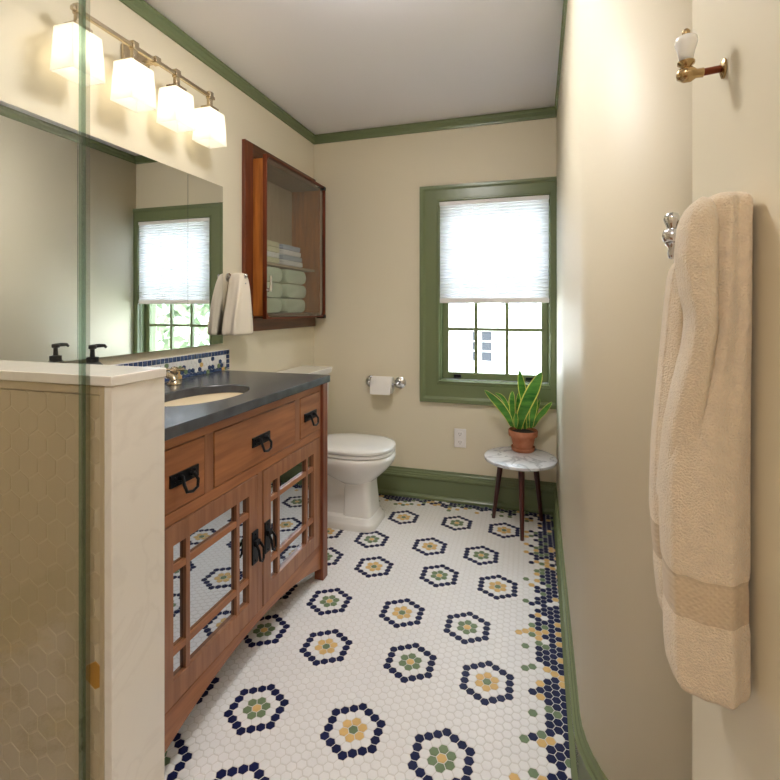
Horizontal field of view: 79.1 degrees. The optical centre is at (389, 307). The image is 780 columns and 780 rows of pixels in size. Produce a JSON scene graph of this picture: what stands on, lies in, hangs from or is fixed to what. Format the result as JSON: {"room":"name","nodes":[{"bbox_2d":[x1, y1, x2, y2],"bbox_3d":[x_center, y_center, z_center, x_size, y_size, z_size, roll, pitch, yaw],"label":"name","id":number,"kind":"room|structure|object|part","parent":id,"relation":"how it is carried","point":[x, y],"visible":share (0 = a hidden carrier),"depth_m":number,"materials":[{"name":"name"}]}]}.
{"room":"bathroom","nodes":[
{"label":"bathroom","id":0,"kind":"room"},
{"bbox_2d":[0,360,165,779],"bbox_3d":[-0.813,0.650,1.064,0.629,1.039,0.142,0,0,17],"label":"wall","id":1,"kind":"structure","parent":0,"point":[82,446],"depth_m":0.96,"materials":[{"name":"beige paint"}]},
{"bbox_3d":[-0.849,0.162,1.012,0.590,0.019,0.008,0,0,17],"label":"edge trim","id":2,"kind":"part","parent":1,"relation":"part of","materials":[{"name":"beige tile"}]},
{"bbox_3d":[-0.559,0.661,0.923,0.014,1.018,0.008,0,0,17],"label":"edge trim","id":3,"kind":"part","parent":1,"relation":"part of","materials":[{"name":"beige tile"}]},
{"bbox_2d":[0,0,313,371],"bbox_3d":[-1.200,-0.010,1.153,0.160,2.480,4.500,0,0,17],"label":"wall","id":4,"kind":"structure","parent":0,"point":[27,82],"depth_m":1.85,"materials":[{"name":"beige paint"}]},
{"bbox_2d":[0,100,222,362],"bbox_3d":[-0.925,-0.199,1.735,0.021,0.726,0.957,0,0,17],"label":"mirror","id":5,"kind":"object","parent":4,"relation":"attached to","point":[116,247],"visible":0.98,"depth_m":1.56,"materials":[{"name":"grey"}]},
{"bbox_3d":[-1.025,-0.199,1.385,0.006,0.726,0.230,0,0,17],"label":"mirror door","id":6,"kind":"part","parent":5,"relation":"part of","materials":[{"name":"silver metal"}]},
{"bbox_3d":[-0.918,-0.199,1.733,0.006,0.726,0.494,0,0,17],"label":"mirror door","id":7,"kind":"part","parent":5,"relation":"part of","materials":[{"name":"silver metal"}]},
{"bbox_3d":[-0.811,-0.199,2.081,0.006,0.726,0.230,0,0,17],"label":"mirror door","id":8,"kind":"part","parent":5,"relation":"part of","materials":[{"name":"silver metal"}]},
{"bbox_2d":[50,2,226,148],"bbox_3d":[-0.870,-0.814,1.706,0.143,0.248,0.707,0,0,17],"label":"vanity light","id":9,"kind":"object","parent":4,"relation":"attached to","point":[76,52],"visible":1,"depth_m":1.58,"materials":[{"name":"white glass"}]},
{"bbox_3d":[-0.932,-0.756,1.413,0.088,0.133,0.110,0,0,17],"label":"lamp shade","id":10,"kind":"part","parent":9,"relation":"part of","materials":[{"name":"white glass"}]},
{"bbox_3d":[-0.872,-0.756,1.608,0.088,0.133,0.110,0,0,17],"label":"lamp shade","id":11,"kind":"part","parent":9,"relation":"part of","materials":[{"name":"white glass"}]},
{"bbox_3d":[-0.876,-0.889,1.711,0.096,0.026,0.024,0,0,17],"label":"arm","id":12,"kind":"part","parent":9,"relation":"part of","materials":[{"name":"gold metal"}]},
{"bbox_3d":[-0.813,-0.756,1.799,0.088,0.133,0.110,0,0,17],"label":"lamp shade","id":13,"kind":"part","parent":9,"relation":"part of","materials":[{"name":"white glass"}]},
{"bbox_3d":[-0.756,-0.756,1.983,0.088,0.133,0.110,0,0,17],"label":"lamp shade","id":14,"kind":"part","parent":9,"relation":"part of","materials":[{"name":"white glass"}]},
{"bbox_2d":[114,349,228,381],"bbox_3d":[-0.928,0.244,1.742,0.012,0.094,1.073,0,0,17],"label":"backsplash","id":15,"kind":"structure","parent":4,"relation":"attached to","point":[196,364],"depth_m":2.02,"materials":[{"name":"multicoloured tile"}]},
{"bbox_2d":[119,0,314,143],"bbox_3d":[-0.922,-1.115,1.749,0.021,0.059,2.903,0,0,17],"label":"trim","id":16,"kind":"structure","parent":4,"relation":"attached to","point":[142,8],"depth_m":2.11,"materials":[{"name":"green paint"}]},
{"bbox_2d":[225,273,247,283],"bbox_3d":[-0.724,-0.138,2.246,0.105,0.058,0.044,0,0,17],"label":"towel hook","id":17,"kind":"object","parent":4,"relation":"attached to","point":[227,277],"visible":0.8,"depth_m":2.25,"materials":[{"name":"silver metal"}]},
{"bbox_2d":[222,273,252,335],"bbox_3d":[-0.719,-0.020,2.248,0.102,0.296,0.192,0,0,17],"label":"hand towel","id":18,"kind":"object","parent":17,"relation":"hanging from","point":[237,318],"visible":0.98,"depth_m":2.20,"materials":[{"name":"beige fabric"}]},
{"bbox_2d":[242,139,325,330],"bbox_3d":[-0.626,-0.363,2.745,0.257,0.966,0.794,0,0,17],"label":"upper cabinet","id":19,"kind":"object","parent":4,"relation":"attached to","point":[281,203],"visible":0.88,"depth_m":2.79,"materials":[{"name":"reddish-brown wood"},{"name":"glass"}]},
{"bbox_2d":[267,256,278,262],"bbox_3d":[-0.705,-0.260,2.554,0.150,0.028,0.170,0,0,17],"label":"folded towel","id":20,"kind":"object","parent":19,"relation":"in","point":[269,259],"visible":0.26,"depth_m":2.55,"materials":[{"name":"beige fabric"}]},
{"bbox_2d":[267,251,278,257],"bbox_3d":[-0.705,-0.288,2.554,0.150,0.028,0.170,0,0,16],"label":"folded towel","id":21,"kind":"object","parent":20,"relation":"on","point":[269,253],"visible":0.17,"depth_m":2.54,"materials":[{"name":"white fabric"}]},
{"bbox_2d":[267,245,278,252],"bbox_3d":[-0.705,-0.318,2.554,0.150,0.028,0.170,0,0,17],"label":"folded towel","id":22,"kind":"object","parent":21,"relation":"on","point":[269,248],"visible":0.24,"depth_m":2.54,"materials":[{"name":"beige fabric"}]},
{"bbox_2d":[267,240,278,247],"bbox_3d":[-0.705,-0.346,2.554,0.150,0.028,0.170,0,0,16],"label":"folded towel","id":23,"kind":"object","parent":22,"relation":"on","point":[269,243],"visible":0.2,"depth_m":2.54,"materials":[{"name":"beige fabric"}]},
{"bbox_2d":[267,298,281,312],"bbox_3d":[-0.702,-0.013,2.564,0.155,0.080,0.189,0,0,17],"label":"folded towel","id":24,"kind":"object","parent":19,"relation":"in","point":[274,305],"visible":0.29,"depth_m":2.54,"materials":[{"name":"green fabric"}]},
{"bbox_2d":[267,282,282,297],"bbox_3d":[-0.698,-0.098,2.575,0.155,0.080,0.189,0,0,16],"label":"folded towel","id":25,"kind":"object","parent":24,"relation":"on","point":[277,290],"visible":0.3,"depth_m":2.56,"materials":[{"name":"green fabric"}]},
{"bbox_2d":[267,266,281,281],"bbox_3d":[-0.700,-0.181,2.569,0.155,0.080,0.189,0,0,18],"label":"folded towel","id":26,"kind":"object","parent":25,"relation":"on","point":[276,273],"visible":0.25,"depth_m":2.55,"materials":[{"name":"green fabric"}]},
{"bbox_2d":[278,259,302,266],"bbox_3d":[-0.634,-0.260,2.784,0.150,0.028,0.240,0,0,17],"label":"folded towel","id":27,"kind":"object","parent":19,"relation":"in","point":[281,261],"visible":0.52,"depth_m":2.73,"materials":[{"name":"white fabric"}]},
{"bbox_2d":[279,254,301,262],"bbox_3d":[-0.636,-0.288,2.778,0.150,0.028,0.228,0,0,19],"label":"folded towel","id":28,"kind":"object","parent":27,"relation":"on","point":[281,256],"visible":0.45,"depth_m":2.73,"materials":[{"name":"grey fabric"}]},
{"bbox_2d":[279,249,300,257],"bbox_3d":[-0.638,-0.318,2.772,0.150,0.028,0.216,0,0,17],"label":"folded towel","id":29,"kind":"object","parent":28,"relation":"on","point":[281,251],"visible":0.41,"depth_m":2.71,"materials":[{"name":"white fabric"}]},
{"bbox_2d":[279,244,299,252],"bbox_3d":[-0.640,-0.346,2.766,0.150,0.028,0.204,0,0,19],"label":"folded towel","id":30,"kind":"object","parent":29,"relation":"on","point":[281,246],"visible":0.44,"depth_m":2.72,"materials":[{"name":"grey fabric"}]},
{"bbox_2d":[267,262,314,271],"bbox_3d":[-0.655,-0.238,2.762,0.167,0.014,0.631,0,0,17],"label":"shelf","id":31,"kind":"object","parent":19,"relation":"attached to","point":[303,269],"depth_m":2.77,"materials":[{"name":"brown wood"}]},
{"bbox_2d":[278,299,304,312],"bbox_3d":[-0.627,-0.013,2.807,0.155,0.080,0.249,0,0,17],"label":"folded towel","id":32,"kind":"object","parent":19,"relation":"in","point":[288,305],"visible":0.66,"depth_m":2.74,"materials":[{"name":"green fabric"}]},
{"bbox_2d":[277,284,305,298],"bbox_3d":[-0.624,-0.098,2.819,0.155,0.080,0.249,0,0,16],"label":"folded towel","id":33,"kind":"object","parent":32,"relation":"on","point":[290,291],"visible":0.66,"depth_m":2.76,"materials":[{"name":"green fabric"}]},
{"bbox_2d":[272,269,305,284],"bbox_3d":[-0.625,-0.181,2.813,0.155,0.080,0.249,0,0,18],"label":"folded towel","id":34,"kind":"object","parent":33,"relation":"on","point":[293,277],"visible":0.57,"depth_m":2.74,"materials":[{"name":"green fabric"}]},
{"bbox_3d":[-0.533,-0.363,2.735,0.021,0.843,0.708,0,0,17],"label":"door","id":35,"kind":"part","parent":19,"relation":"part of","materials":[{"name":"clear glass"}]},
{"bbox_2d":[144,0,562,134],"bbox_3d":[-0.134,-1.185,0.784,2.415,0.080,4.620,0,0,17],"label":"ceiling","id":36,"kind":"structure","parent":0,"point":[332,66],"depth_m":2.12,"materials":[{"name":"white paint"}]},
{"bbox_2d":[165,494,570,779],"bbox_3d":[0.119,1.200,1.503,2.155,0.060,2.783,0,0,17],"label":"floor","id":37,"kind":"structure","parent":0,"point":[429,645],"depth_m":1.53,"materials":[{"name":"white tile"}]},
{"bbox_2d":[165,383,326,751],"bbox_3d":[-0.667,0.747,1.653,0.556,0.846,1.026,0,0,17],"label":"vanity cabinet","id":38,"kind":"object","parent":37,"relation":"on","point":[246,492],"visible":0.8,"depth_m":1.44,"materials":[{"name":"brown wood"}]},
{"bbox_3d":[-0.565,0.436,1.242,0.052,0.158,0.165,0,0,17],"label":"drawer","id":39,"kind":"part","parent":38,"relation":"part of","materials":[{"name":"brown wood"}]},
{"bbox_3d":[-0.524,0.452,1.231,0.032,0.057,0.104,0,0,17],"label":"drawer pull","id":40,"kind":"part","parent":38,"relation":"part of","materials":[{"name":"black metal"}]},
{"bbox_3d":[-0.516,0.778,1.365,0.005,0.352,0.342,0,0,17],"label":"mirror pane","id":41,"kind":"part","parent":38,"relation":"part of","materials":[{"name":"grey metal"}]},
{"bbox_3d":[-0.512,0.781,1.364,0.022,0.457,0.429,0,0,17],"label":"door","id":42,"kind":"part","parent":38,"relation":"part of","materials":[{"name":"brown wood"}]},
{"bbox_3d":[-0.445,0.534,1.586,0.022,0.032,0.937,0,0,17],"label":"rail","id":43,"kind":"part","parent":38,"relation":"part of","materials":[{"name":"brown wood"}]},
{"bbox_3d":[-0.445,0.339,1.586,0.022,0.030,0.937,0,0,17],"label":"rail","id":44,"kind":"part","parent":38,"relation":"part of","materials":[{"name":"brown wood"}]},
{"bbox_2d":[165,370,329,440],"bbox_3d":[-0.676,0.308,1.651,0.545,0.030,1.046,0,0,17],"label":"countertop","id":45,"kind":"structure","parent":38,"relation":"on","point":[259,389],"depth_m":1.70,"materials":[{"name":"grey stone"}]},
{"bbox_2d":[84,362,102,364],"bbox_3d":[-0.919,0.225,1.460,0.068,0.134,0.068,0,0,17],"label":"bottle","id":46,"kind":"object","parent":45,"relation":"on","point":[98,363],"depth_m":1.45,"materials":[{"name":"white"}]},
{"bbox_2d":[84,344,107,364],"bbox_3d":[-0.917,0.202,1.461,0.072,0.180,0.068,0,0,-27],"label":"soap dispenser","id":47,"kind":"object","parent":45,"relation":"on","point":[92,359],"visible":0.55,"depth_m":1.45,"materials":[{"name":"black"}]},
{"bbox_2d":[166,366,184,384],"bbox_3d":[-0.826,0.257,1.703,0.136,0.068,0.274,0,0,17],"label":"faucet","id":48,"kind":"object","parent":45,"relation":"on","point":[172,375],"visible":0.42,"depth_m":1.79,"materials":[{"name":"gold metal"}]},
{"bbox_3d":[-0.822,0.257,1.702,0.129,0.068,0.056,0,0,17],"label":"spout","id":49,"kind":"part","parent":48,"relation":"part of","materials":[{"name":"gold metal"}]},
{"bbox_2d":[165,392,242,405],"bbox_3d":[-0.641,0.392,1.609,0.276,0.137,0.443,0,0,17],"label":"sink","id":50,"kind":"object","parent":45,"relation":"in","point":[204,398],"visible":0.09,"depth_m":1.76,"materials":[{"name":"beige ceramic"}]},
{"bbox_3d":[-0.458,0.436,1.590,0.052,0.158,0.474,0,0,17],"label":"drawer","id":51,"kind":"part","parent":38,"relation":"part of","materials":[{"name":"brown wood"}]},
{"bbox_3d":[-0.428,0.782,1.542,0.034,0.105,0.034,0,0,17],"label":"door pull","id":52,"kind":"part","parent":38,"relation":"part of","materials":[{"name":"black metal"}]},
{"bbox_3d":[-0.417,0.452,1.578,0.032,0.057,0.104,0,0,17],"label":"drawer pull","id":53,"kind":"part","parent":38,"relation":"part of","materials":[{"name":"black metal"}]},
{"bbox_3d":[-0.406,0.782,1.614,0.034,0.105,0.034,0,0,17],"label":"door pull","id":54,"kind":"part","parent":38,"relation":"part of","materials":[{"name":"black metal"}]},
{"bbox_3d":[-0.375,0.781,1.808,0.022,0.457,0.429,0,0,17],"label":"door","id":55,"kind":"part","parent":38,"relation":"part of","materials":[{"name":"brown wood"}]},
{"bbox_3d":[-0.380,0.778,1.809,0.005,0.352,0.342,0,0,17],"label":"mirror pane","id":56,"kind":"part","parent":38,"relation":"part of","materials":[{"name":"grey metal"}]},
{"bbox_3d":[-0.351,0.436,1.938,0.052,0.158,0.165,0,0,17],"label":"drawer","id":57,"kind":"part","parent":38,"relation":"part of","materials":[{"name":"brown wood"}]},
{"bbox_3d":[-0.311,0.452,1.924,0.032,0.057,0.104,0,0,17],"label":"drawer pull","id":58,"kind":"part","parent":38,"relation":"part of","materials":[{"name":"black metal"}]},
{"bbox_3d":[-0.300,0.747,2.054,0.042,0.846,0.046,0,0,17],"label":"post","id":59,"kind":"part","parent":38,"relation":"part of","materials":[{"name":"red wood"}]},
{"bbox_2d":[277,365,395,532],"bbox_3d":[-0.297,0.764,2.638,0.665,0.811,0.466,0,0,17],"label":"toilet","id":60,"kind":"object","parent":37,"relation":"on","point":[355,461],"visible":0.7,"depth_m":2.51,"materials":[{"name":"white ceramic"}]},
{"bbox_3d":[-0.517,0.380,2.706,0.203,0.041,0.466,0,0,17],"label":"tank lid","id":61,"kind":"part","parent":60,"relation":"part of","materials":[{"name":"white ceramic"}]},
{"bbox_3d":[-0.521,0.596,2.707,0.185,0.391,0.439,0,0,17],"label":"tank","id":62,"kind":"part","parent":60,"relation":"part of","materials":[{"name":"white ceramic"}]},
{"bbox_3d":[-0.199,0.774,2.608,0.452,0.022,0.354,0,0,17],"label":"seat","id":63,"kind":"part","parent":60,"relation":"part of","materials":[{"name":"white plastic"}]},
{"bbox_3d":[-0.199,0.749,2.608,0.456,0.028,0.358,0,0,17],"label":"seat lid","id":64,"kind":"part","parent":60,"relation":"part of","materials":[{"name":"white plastic"}]},
{"bbox_3d":[-0.206,0.866,2.610,0.476,0.159,0.362,0,0,17],"label":"bowl","id":65,"kind":"part","parent":60,"relation":"part of","materials":[{"name":"white ceramic"}]},
{"bbox_2d":[484,446,557,540],"bbox_3d":[0.697,0.982,2.529,0.378,0.376,0.378,0,0,17],"label":"side table","id":66,"kind":"object","parent":37,"relation":"on","point":[536,461],"visible":0.92,"depth_m":2.48,"materials":[{"name":"white stone"}]},
{"bbox_3d":[0.601,0.992,2.619,0.033,0.357,0.077,0,0,-40],"label":"leg","id":67,"kind":"part","parent":66,"relation":"part of","materials":[{"name":"brown wood"}]},
{"bbox_2d":[485,370,551,452],"bbox_3d":[0.716,0.571,2.641,0.360,0.445,0.160,0,0,17],"label":"potted snake plant","id":68,"kind":"object","parent":66,"relation":"on","point":[521,423],"visible":1,"depth_m":2.61,"materials":[{"name":"plant"}]},
{"bbox_3d":[0.741,0.731,2.633,0.160,0.107,0.160,0,0,17],"label":"pot","id":69,"kind":"part","parent":68,"relation":"part of","materials":[{"name":"ceramic"}]},
{"bbox_3d":[0.669,0.992,2.407,0.033,0.357,0.075,0,0,17],"label":"leg","id":70,"kind":"part","parent":66,"relation":"part of","materials":[{"name":"brown wood"}]},
{"bbox_3d":[0.809,0.992,2.583,0.074,0.357,0.033,0,0,-19],"label":"leg","id":71,"kind":"part","parent":66,"relation":"part of","materials":[{"name":"brown wood"}]},
{"bbox_2d":[314,118,555,482],"bbox_3d":[0.380,-0.010,2.951,1.805,2.480,0.160,0,0,17],"label":"wall","id":72,"kind":"structure","parent":0,"point":[371,324],"depth_m":2.97,"materials":[{"name":"beige paint"}]},
{"bbox_2d":[366,375,405,388],"bbox_3d":[-0.037,0.468,2.958,0.264,0.074,0.071,0,0,17],"label":"toilet paper holder","id":73,"kind":"object","parent":72,"relation":"attached to","point":[400,382],"visible":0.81,"depth_m":2.95,"materials":[{"name":"silver metal"}]},
{"bbox_3d":[-0.128,0.468,2.985,0.074,0.074,0.071,0,0,17],"label":"post","id":74,"kind":"part","parent":73,"relation":"part of","materials":[{"name":"silver metal"}]},
{"bbox_2d":[370,376,394,394],"bbox_3d":[-0.047,0.477,2.938,0.130,0.105,0.104,0,0,17],"label":"toilet roll","id":75,"kind":"object","parent":73,"relation":"hanging from","point":[379,385],"visible":1,"depth_m":2.90,"materials":[{"name":"white paper"}]},
{"bbox_3d":[0.054,0.468,2.930,0.074,0.074,0.071,0,0,17],"label":"post","id":76,"kind":"part","parent":73,"relation":"part of","materials":[{"name":"silver metal"}]},
{"bbox_2d":[315,106,555,143],"bbox_3d":[0.223,-1.115,2.905,1.532,0.059,0.021,0,0,17],"label":"trim","id":77,"kind":"structure","parent":72,"relation":"attached to","point":[547,112],"depth_m":2.88,"materials":[{"name":"green paint"}]},
{"bbox_2d":[454,428,465,447],"bbox_3d":[0.422,0.785,2.849,0.072,0.114,0.009,0,0,17],"label":"wall outlet","id":78,"kind":"object","parent":72,"relation":"attached to","point":[459,434],"visible":1,"depth_m":2.85,"materials":[{"name":"white plastic"}]},
{"bbox_2d":[457,439,462,444],"bbox_3d":[0.422,0.810,2.847,0.034,0.034,0.003,0,0,17],"label":"socket","id":79,"kind":"object","parent":78,"relation":"attached to","point":[459,441],"depth_m":2.85,"materials":[{"name":"grey plastic"}]},
{"bbox_2d":[457,431,462,436],"bbox_3d":[0.422,0.760,2.847,0.034,0.034,0.003,0,0,17],"label":"socket","id":80,"kind":"object","parent":78,"relation":"attached to","point":[459,433],"depth_m":2.85,"materials":[{"name":"grey plastic"}]},
{"bbox_2d":[377,466,556,514],"bbox_3d":[0.222,1.083,2.900,1.532,0.174,0.031,0,0,17],"label":"baseboard","id":81,"kind":"structure","parent":72,"relation":"attached to","point":[443,486],"depth_m":2.83,"materials":[{"name":"green paint"}]},
{"bbox_2d":[420,176,556,409],"bbox_3d":[0.591,-0.085,2.865,0.804,1.316,0.181,0,0,17],"label":"window","id":82,"kind":"structure","parent":72,"relation":"in","point":[438,384],"depth_m":2.84,"materials":[{"name":"green paint"}]},
{"bbox_2d":[439,195,548,302],"bbox_3d":[0.607,-0.337,2.794,0.634,0.614,0.045,0,0,17],"label":"window shade","id":83,"kind":"object","parent":82,"relation":"attached to","point":[495,250],"visible":1,"depth_m":2.78,"materials":[{"name":"white fabric"}]},
{"bbox_3d":[0.608,-0.632,2.797,0.634,0.024,0.040,0,0,17],"label":"head rail","id":84,"kind":"part","parent":83,"relation":"part of","materials":[{"name":"white plastic"}]},
{"bbox_3d":[0.608,-0.044,2.797,0.634,0.029,0.036,0,0,17],"label":"rail","id":85,"kind":"part","parent":83,"relation":"part of","materials":[{"name":"white plastic"}]},
{"bbox_3d":[0.628,0.130,2.854,0.620,0.610,0.035,0,0,17],"label":"sash","id":86,"kind":"part","parent":82,"relation":"part of","materials":[{"name":"green paint"}]},
{"bbox_2d":[556,0,691,779],"bbox_3d":[0.716,-0.010,1.682,0.535,2.480,2.015,0,0,-1],"label":"wall","id":87,"kind":"structure","parent":0,"point":[624,117],"depth_m":0.98,"materials":[{"name":"beige paint"}]},
{"bbox_2d":[555,0,567,116],"bbox_3d":[0.707,-1.115,1.677,0.542,0.059,2.029,0,0,-1],"label":"trim","id":88,"kind":"structure","parent":87,"relation":"attached to","point":[564,11],"depth_m":2.03,"materials":[{"name":"green paint"}]},
{"bbox_2d":[553,485,607,779],"bbox_3d":[0.702,1.083,1.674,0.552,0.174,2.042,0,0,-1],"label":"baseboard","id":89,"kind":"structure","parent":87,"relation":"attached to","point":[583,764],"depth_m":1.33,"materials":[{"name":"green paint"}]},
{"bbox_3d":[-0.326,-0.010,0.053,2.155,2.480,0.230,0,0,17],"label":"wall","id":90,"kind":"structure","parent":0,"visible":0},
{"bbox_2d":[692,0,779,779],"bbox_3d":[0.383,0.149,0.372,0.039,2.018,0.792,0,0,17],"label":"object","id":91,"kind":"structure","parent":90,"relation":"in","point":[736,117],"depth_m":0.54,"materials":[{"name":"beige paint"}]},
{"bbox_2d":[662,212,680,259],"bbox_3d":[0.407,-0.099,0.635,0.074,0.065,0.032,0,0,17],"label":"towel hook","id":92,"kind":"object","parent":91,"relation":"attached to","point":[671,219],"visible":0.52,"depth_m":0.64,"materials":[{"name":"silver metal"}]},
{"bbox_2d":[649,191,752,709],"bbox_3d":[0.384,0.158,0.597,0.088,0.590,0.185,0,0,17],"label":"bath towel","id":93,"kind":"object","parent":92,"relation":"hanging from","point":[700,469],"visible":1,"depth_m":0.53,"materials":[{"name":"beige fabric"}]},
{"bbox_2d":[674,28,726,82],"bbox_3d":[0.414,-0.340,0.633,0.058,0.073,0.028,0,0,17],"label":"coat hook","id":94,"kind":"object","parent":91,"relation":"attached to","point":[685,45],"visible":1,"depth_m":0.63,"materials":[{"name":"gold metal"}]},
{"bbox_3d":[0.400,-0.351,0.638,0.028,0.036,0.028,0,0,17],"label":"knob","id":95,"kind":"part","parent":94,"relation":"part of","materials":[{"name":"white ceramic"}]},
{"bbox_3d":[0.427,-0.316,0.629,0.026,0.011,0.009,0,0,17],"label":"arm","id":96,"kind":"part","parent":94,"relation":"part of","materials":[{"name":"brown wood"}]},
{"label":"outside","id":97,"kind":"structure","parent":0,"visible":0},
{"bbox_3d":[4.885,5.220,15.917,40.000,0.100,26.700,0,0,17],"label":"ground","id":98,"kind":"structure","parent":97,"visible":0},
{"bbox_2d":[449,303,540,374],"bbox_3d":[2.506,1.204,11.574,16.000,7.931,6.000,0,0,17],"label":"window panes","id":99,"kind":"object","parent":98,"relation":"on","point":[524,347],"visible":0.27,"depth_m":8.79,"materials":[{"name":"white"}]},
{"bbox_3d":[1.716,1.120,8.809,0.752,0.060,0.130,0,0,17],"label":"sill","id":100,"kind":"part","parent":99,"relation":"part of","materials":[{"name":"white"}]},
{"bbox_3d":[1.725,0.713,8.840,0.352,0.556,0.005,0,0,17],"label":"pane","id":101,"kind":"part","parent":99,"relation":"part of","materials":[{"name":"grey"}]}
]}

